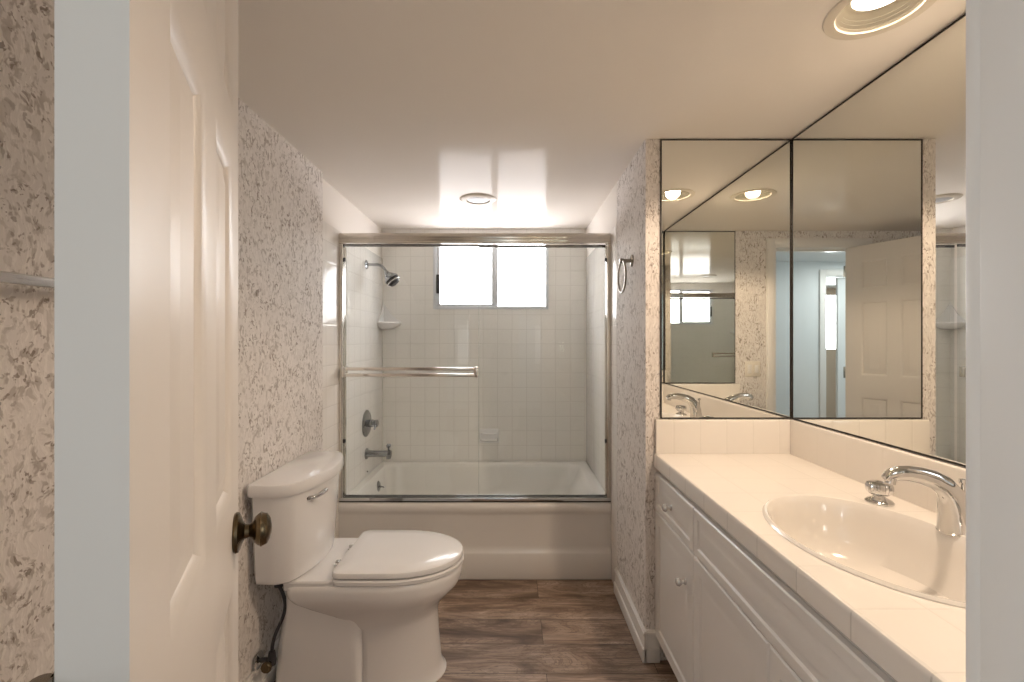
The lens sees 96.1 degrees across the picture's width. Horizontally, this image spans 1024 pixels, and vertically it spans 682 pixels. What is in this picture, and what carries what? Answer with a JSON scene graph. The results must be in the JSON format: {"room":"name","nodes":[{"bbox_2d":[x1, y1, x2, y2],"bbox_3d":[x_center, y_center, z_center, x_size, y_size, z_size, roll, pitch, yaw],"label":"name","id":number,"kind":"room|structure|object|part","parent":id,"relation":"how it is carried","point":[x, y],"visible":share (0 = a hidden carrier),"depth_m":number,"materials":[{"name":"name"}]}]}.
{"room":"bathroom","nodes":[
{"label":"bathroom","id":0,"kind":"room"},
{"bbox_2d":[0,0,381,681],"bbox_3d":[-0.996,0.242,1.875,0.120,2.150,3.390,0,0,0],"label":"wall","id":1,"kind":"structure","parent":0,"point":[280,191],"depth_m":0.94,"materials":[{"name":"paper"}]},
{"bbox_2d":[0,271,53,288],"bbox_3d":[-0.906,-0.111,0.840,0.060,0.040,0.640,0,0,0],"label":"towel bar","id":2,"kind":"object","parent":1,"relation":"attached to","point":[5,277],"visible":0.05,"depth_m":0.83,"materials":[{"name":"silver metal"}]},
{"bbox_2d":[244,636,279,681],"bbox_3d":[-0.927,1.252,1.286,0.018,0.130,1.973,0,0,0],"label":"baseboard","id":3,"kind":"structure","parent":1,"relation":"attached to","point":[255,675],"depth_m":1.73,"materials":[{"name":"white wood"}]},
{"bbox_2d":[254,587,285,673],"bbox_3d":[-0.879,1.047,1.670,0.091,0.291,0.081,0,0,0],"label":"supply valve","id":4,"kind":"object","parent":1,"relation":"attached to","point":[268,662],"visible":1,"depth_m":1.67,"materials":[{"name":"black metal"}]},
{"bbox_3d":[-0.874,1.162,1.648,0.038,0.036,0.038,0,0,0],"label":"valve handle","id":5,"kind":"part","parent":4,"relation":"part of","materials":[{"name":"gold metal"}]},
{"bbox_2d":[323,221,382,537],"bbox_3d":[-0.965,0.352,2.848,0.010,1.930,1.145,0,0,0],"label":"tiled wall","id":6,"kind":"structure","parent":1,"relation":"attached to","point":[364,287],"depth_m":2.79,"materials":[{"name":"white tile"}]},
{"bbox_2d":[362,410,378,436],"bbox_3d":[-0.919,0.542,3.030,0.081,0.176,0.176,0,0,0],"label":"shower valve","id":7,"kind":"object","parent":6,"relation":"attached to","point":[367,422],"visible":1,"depth_m":3.00,"materials":[{"name":"silver metal"}]},
{"bbox_3d":[-0.911,0.546,3.014,0.064,0.060,0.084,0,0,0],"label":"lever handle","id":8,"kind":"part","parent":7,"relation":"part of","materials":[{"name":"silver metal"}]},
{"bbox_2d":[365,444,391,458],"bbox_3d":[-0.876,0.729,3.030,0.168,0.099,0.072,0,0,0],"label":"tub spout","id":9,"kind":"object","parent":6,"relation":"attached to","point":[368,453],"visible":1,"depth_m":3.01,"materials":[{"name":"silver metal"}]},
{"bbox_2d":[365,260,399,286],"bbox_3d":[-0.850,-0.445,3.030,0.220,0.175,0.099,0,0,0],"label":"shower","id":10,"kind":"object","parent":6,"relation":"attached to","point":[391,279],"visible":1,"depth_m":3.01,"materials":[{"name":"silver metal"}]},
{"bbox_3d":[-0.884,-0.479,3.030,0.134,0.067,0.019,0,0,0],"label":"arm","id":11,"kind":"part","parent":10,"relation":"part of","materials":[{"name":"silver metal"}]},
{"bbox_2d":[378,302,400,329],"bbox_3d":[-0.891,-0.187,3.351,0.136,0.208,0.136,0,0,0],"label":"corner shelf","id":12,"kind":"object","parent":6,"relation":"attached to","point":[386,321],"visible":1,"depth_m":3.39,"materials":[{"name":"white ceramic"}]},
{"bbox_2d":[274,579,677,681],"bbox_3d":[-1.200,1.357,0.000,5.000,0.080,7.200,0,0,0],"label":"floor","id":13,"kind":"structure","parent":0,"point":[492,630],"depth_m":2.05,"materials":[{"name":"wood"}]},
{"bbox_2d":[247,451,463,681],"bbox_3d":[-0.560,0.908,1.850,0.730,0.816,0.522,0,0,0],"label":"toilet","id":14,"kind":"object","parent":13,"relation":"on","point":[364,608],"visible":1,"depth_m":1.70,"materials":[{"name":"white ceramic"}]},
{"bbox_3d":[-0.820,0.708,1.850,0.196,0.324,0.492,0,0,0],"label":"tank","id":15,"kind":"part","parent":14,"relation":"part of","materials":[{"name":"white ceramic"}]},
{"bbox_3d":[-0.816,0.522,1.850,0.218,0.046,0.522,0,0,0],"label":"tank lid","id":16,"kind":"part","parent":14,"relation":"part of","materials":[{"name":"white ceramic"}]},
{"bbox_3d":[-0.732,0.577,1.723,0.034,0.030,0.096,0,0,39],"label":"flush lever","id":17,"kind":"part","parent":14,"relation":"part of","materials":[{"name":"silver metal"}]},
{"bbox_3d":[-0.513,1.103,1.850,0.626,0.427,0.384,0,0,0],"label":"bowl","id":18,"kind":"part","parent":14,"relation":"part of","materials":[{"name":"white ceramic"}]},
{"bbox_3d":[-0.427,0.846,1.850,0.462,0.034,0.388,0,0,0],"label":"seat lid","id":19,"kind":"part","parent":14,"relation":"part of","materials":[{"name":"white plastic"}]},
{"bbox_3d":[-0.425,0.876,1.850,0.461,0.022,0.388,0,0,0],"label":"seat","id":20,"kind":"part","parent":14,"relation":"part of","materials":[{"name":"white plastic"}]},
{"bbox_2d":[338,461,610,578],"bbox_3d":[-0.205,1.105,2.977,1.507,0.423,0.883,0,0,0],"label":"bathtub","id":21,"kind":"object","parent":13,"relation":"on","point":[499,540],"visible":0.76,"depth_m":2.55,"materials":[{"name":"white ceramic"}]},
{"bbox_3d":[-0.877,0.972,3.080,0.048,0.072,0.072,0,0,0],"label":"overflow plate","id":22,"kind":"part","parent":21,"relation":"part of","materials":[{"name":"silver metal"}]},
{"bbox_2d":[339,233,610,501],"bbox_3d":[-0.205,0.147,2.560,1.506,1.491,0.090,0,0,0],"label":"sliding shower door","id":23,"kind":"structure","parent":21,"relation":"on","point":[480,240],"depth_m":2.55,"materials":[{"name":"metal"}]},
{"bbox_3d":[-0.559,-0.532,2.561,0.752,0.015,0.010,0,0,0],"label":"panel rail","id":24,"kind":"part","parent":23,"relation":"part of","materials":[{"name":"silver metal"}]},
{"bbox_3d":[-0.205,-0.570,2.573,1.506,0.057,0.064,0,0,0],"label":"header rail","id":25,"kind":"part","parent":23,"relation":"part of","materials":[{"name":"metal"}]},
{"bbox_3d":[0.167,-0.532,2.589,0.712,0.015,0.010,0,0,0],"label":"panel rail","id":26,"kind":"part","parent":23,"relation":"part of","materials":[{"name":"silver metal"}]},
{"bbox_2d":[655,472,895,681],"bbox_3d":[0.854,0.918,1.108,0.598,0.797,1.574,0,0,0],"label":"vanity cabinet","id":27,"kind":"object","parent":13,"relation":"on","point":[722,615],"visible":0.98,"depth_m":1.26,"materials":[{"name":"white wood"}]},
{"bbox_3d":[0.572,0.617,1.700,0.033,0.029,0.028,0,0,0],"label":"knob","id":28,"kind":"part","parent":27,"relation":"part of","materials":[{"name":"clear plastic"}]},
{"bbox_3d":[0.597,0.952,1.693,0.018,0.514,0.398,0,0,0],"label":"door","id":29,"kind":"part","parent":27,"relation":"part of","materials":[{"name":"white wood"}]},
{"bbox_3d":[0.597,0.616,1.693,0.018,0.151,0.398,0,0,0],"label":"drawer","id":30,"kind":"part","parent":27,"relation":"part of","materials":[{"name":"white wood"}]},
{"bbox_3d":[0.572,0.817,1.560,0.033,0.029,0.028,0,0,0],"label":"knob","id":31,"kind":"part","parent":27,"relation":"part of","materials":[{"name":"clear plastic"}]},
{"bbox_3d":[0.597,0.952,1.274,0.018,0.514,0.432,0,0,0],"label":"door","id":32,"kind":"part","parent":27,"relation":"part of","materials":[{"name":"white wood"}]},
{"bbox_3d":[0.597,0.952,0.838,0.018,0.514,0.432,0,0,0],"label":"door","id":33,"kind":"part","parent":27,"relation":"part of","materials":[{"name":"white wood"}]},
{"bbox_3d":[0.597,0.616,1.056,0.018,0.151,0.868,0,0,0],"label":"false drawer","id":34,"kind":"part","parent":27,"relation":"part of","materials":[{"name":"white wood"}]},
{"bbox_2d":[654,419,965,681],"bbox_3d":[0.869,0.421,1.108,0.570,0.198,1.576,0,0,0],"label":"countertop","id":35,"kind":"structure","parent":27,"relation":"on","point":[729,468],"depth_m":1.31,"materials":[{"name":"beige tile"}]},
{"bbox_2d":[762,494,965,607],"bbox_3d":[0.852,0.540,1.075,0.426,0.170,0.593,0,0,0],"label":"sink","id":36,"kind":"object","parent":35,"relation":"in","point":[899,551],"visible":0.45,"depth_m":1.22,"materials":[{"name":"beige ceramic"}]},
{"bbox_2d":[864,466,965,536],"bbox_3d":[0.999,0.381,1.110,0.213,0.160,0.479,0,0,0],"label":"faucet","id":37,"kind":"object","parent":35,"relation":"on","point":[951,499],"visible":0.95,"depth_m":1.10,"materials":[{"name":"silver metal"}]},
{"bbox_3d":[1.050,0.432,1.315,0.069,0.059,0.069,0,0,0],"label":"tap knob","id":38,"kind":"part","parent":37,"relation":"part of","materials":[{"name":"silver metal"}]},
{"bbox_3d":[1.070,0.458,1.110,0.072,0.006,0.072,0,0,0],"label":"plate","id":39,"kind":"part","parent":37,"relation":"part of","materials":[{"name":"silver metal"}]},
{"bbox_3d":[1.088,0.354,1.110,0.016,0.044,0.016,0,0,0],"label":"lift rod","id":40,"kind":"part","parent":37,"relation":"part of","materials":[{"name":"silver metal"}]},
{"bbox_2d":[382,229,585,460],"bbox_3d":[-0.253,0.242,3.490,1.607,2.150,0.140,0,0,0],"label":"wall","id":41,"kind":"structure","parent":0,"point":[529,386],"depth_m":3.42,"materials":[{"name":"white tile"}]},
{"bbox_2d":[479,429,498,442],"bbox_3d":[-0.170,0.705,3.382,0.146,0.105,0.074,0,0,0],"label":"soap dish","id":42,"kind":"object","parent":41,"relation":"attached to","point":[485,435],"visible":1,"depth_m":3.41,"materials":[{"name":"white ceramic"}]},
{"bbox_2d":[433,247,548,308],"bbox_3d":[-0.157,-0.489,3.443,0.857,0.507,0.074,0,0,0],"label":"window","id":43,"kind":"structure","parent":41,"relation":"in","point":[463,277],"depth_m":3.44,"materials":[{"name":"white"}]},
{"bbox_3d":[-0.344,-0.489,3.432,0.438,0.463,0.019,0,0,0],"label":"sash","id":44,"kind":"part","parent":43,"relation":"part of","materials":[{"name":"white glass"}]},
{"bbox_2d":[238,0,965,228],"bbox_3d":[0.122,-0.883,1.875,2.356,0.100,3.390,0,0,0],"label":"ceiling","id":45,"kind":"structure","parent":0,"point":[407,109],"depth_m":1.49,"materials":[{"name":"paint"}]},
{"bbox_2d":[459,193,495,204],"bbox_3d":[-0.200,-0.827,2.700,0.216,0.012,0.216,0,0,0],"label":"recessed light","id":46,"kind":"object","parent":45,"relation":"in","point":[473,198],"visible":1,"depth_m":2.67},
{"bbox_2d":[822,0,936,39],"bbox_3d":[0.920,-0.849,1.150,0.240,0.044,0.240,0,0,0],"label":"recessed light","id":47,"kind":"object","parent":45,"relation":"in","point":[848,19],"visible":1,"depth_m":1.21,"materials":[{"name":"white metal"}]},
{"bbox_2d":[586,139,791,659],"bbox_3d":[0.925,0.242,2.733,0.750,2.150,1.673,0,0,0],"label":"wall","id":48,"kind":"structure","parent":0,"point":[638,187],"depth_m":2.00,"materials":[{"name":"paper"}]},
{"bbox_2d":[586,224,616,583],"bbox_3d":[0.555,0.352,2.917,0.012,1.930,1.005,0,0,0],"label":"tiled wall","id":49,"kind":"structure","parent":48,"relation":"attached to","point":[595,262],"depth_m":2.85,"materials":[{"name":"white tile"}]},
{"bbox_2d":[617,255,633,292],"bbox_3d":[0.522,-0.307,2.110,0.058,0.178,0.154,0,0,0],"label":"towel ring","id":50,"kind":"object","parent":48,"relation":"attached to","point":[621,260],"visible":1,"depth_m":2.10,"materials":[{"name":"silver metal"}]},
{"bbox_2d":[614,568,646,662],"bbox_3d":[0.542,1.252,2.146,0.018,0.130,0.534,0,0,0],"label":"baseboard","id":51,"kind":"structure","parent":48,"relation":"attached to","point":[638,632],"depth_m":2.07,"materials":[{"name":"white wood"}]},
{"bbox_2d":[646,629,659,662],"bbox_3d":[0.579,1.252,1.888,0.055,0.130,0.018,0,0,0],"label":"baseboard","id":52,"kind":"structure","parent":48,"relation":"attached to","point":[653,645],"depth_m":1.88,"materials":[{"name":"white wood"}]},
{"bbox_2d":[655,419,789,453],"bbox_3d":[0.864,0.392,1.888,0.547,0.139,0.016,0,0,0],"label":"backsplash","id":53,"kind":"structure","parent":48,"relation":"attached to","point":[672,436],"depth_m":1.88,"materials":[{"name":"beige tile"}]},
{"bbox_2d":[660,139,790,418],"bbox_3d":[0.879,-0.255,1.893,0.536,1.148,0.007,0,0,0],"label":"wall mirror","id":54,"kind":"object","parent":48,"relation":"attached to","point":[725,204],"visible":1,"depth_m":1.89,"materials":[{"name":"clear glass"}]},
{"bbox_2d":[789,419,965,512],"bbox_3d":[1.146,0.392,1.117,0.016,0.139,1.558,0,0,0],"label":"backsplash","id":55,"kind":"structure","parent":48,"relation":"attached to","point":[858,459],"depth_m":1.49,"materials":[{"name":"beige tile"}]},
{"bbox_2d":[793,419,965,467],"bbox_3d":[1.205,0.242,1.038,0.100,2.150,1.717,0,0,0],"label":"wall","id":56,"kind":"structure","parent":0,"point":[793,419],"depth_m":1.42,"materials":[{"name":"paper"}]},
{"bbox_2d":[792,13,965,466],"bbox_3d":[1.151,-0.255,1.099,0.007,1.148,1.579,0,0,0],"label":"wall mirror","id":57,"kind":"object","parent":56,"relation":"attached to","point":[879,179],"visible":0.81,"depth_m":1.40,"materials":[{"name":"clear glass"}]},
{"bbox_3d":[0.109,0.242,0.240,2.091,2.150,0.120,0,0,0],"label":"wall","id":58,"kind":"structure","parent":0,"visible":0},
{"bbox_2d":[29,0,271,681],"bbox_3d":[-0.370,0.301,0.526,0.147,2.012,0.654,0,0,-25],"label":"door","id":59,"kind":"structure","parent":58,"relation":"in","point":[150,531],"depth_m":0.32,"materials":[{"name":"white paint"}]},
{"bbox_3d":[-0.441,0.322,0.784,0.056,0.066,0.066,0,0,-25],"label":"knob","id":60,"kind":"part","parent":59,"relation":"part of","materials":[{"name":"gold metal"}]},
{"bbox_2d":[966,0,980,681],"bbox_3d":[-0.021,0.271,0.309,0.797,2.092,0.018,0,0,0],"label":"trim","id":61,"kind":"structure","parent":58,"relation":"attached to","point":[973,7],"depth_m":0.31,"materials":[{"name":"white wood"}]},
{"bbox_2d":[981,0,1023,681],"bbox_3d":[-0.016,0.296,0.240,0.682,2.042,0.120,0,0,0],"label":"trim","id":62,"kind":"structure","parent":58,"relation":"attached to","point":[1002,21],"depth_m":0.29,"materials":[{"name":"white wood"}]}
]}

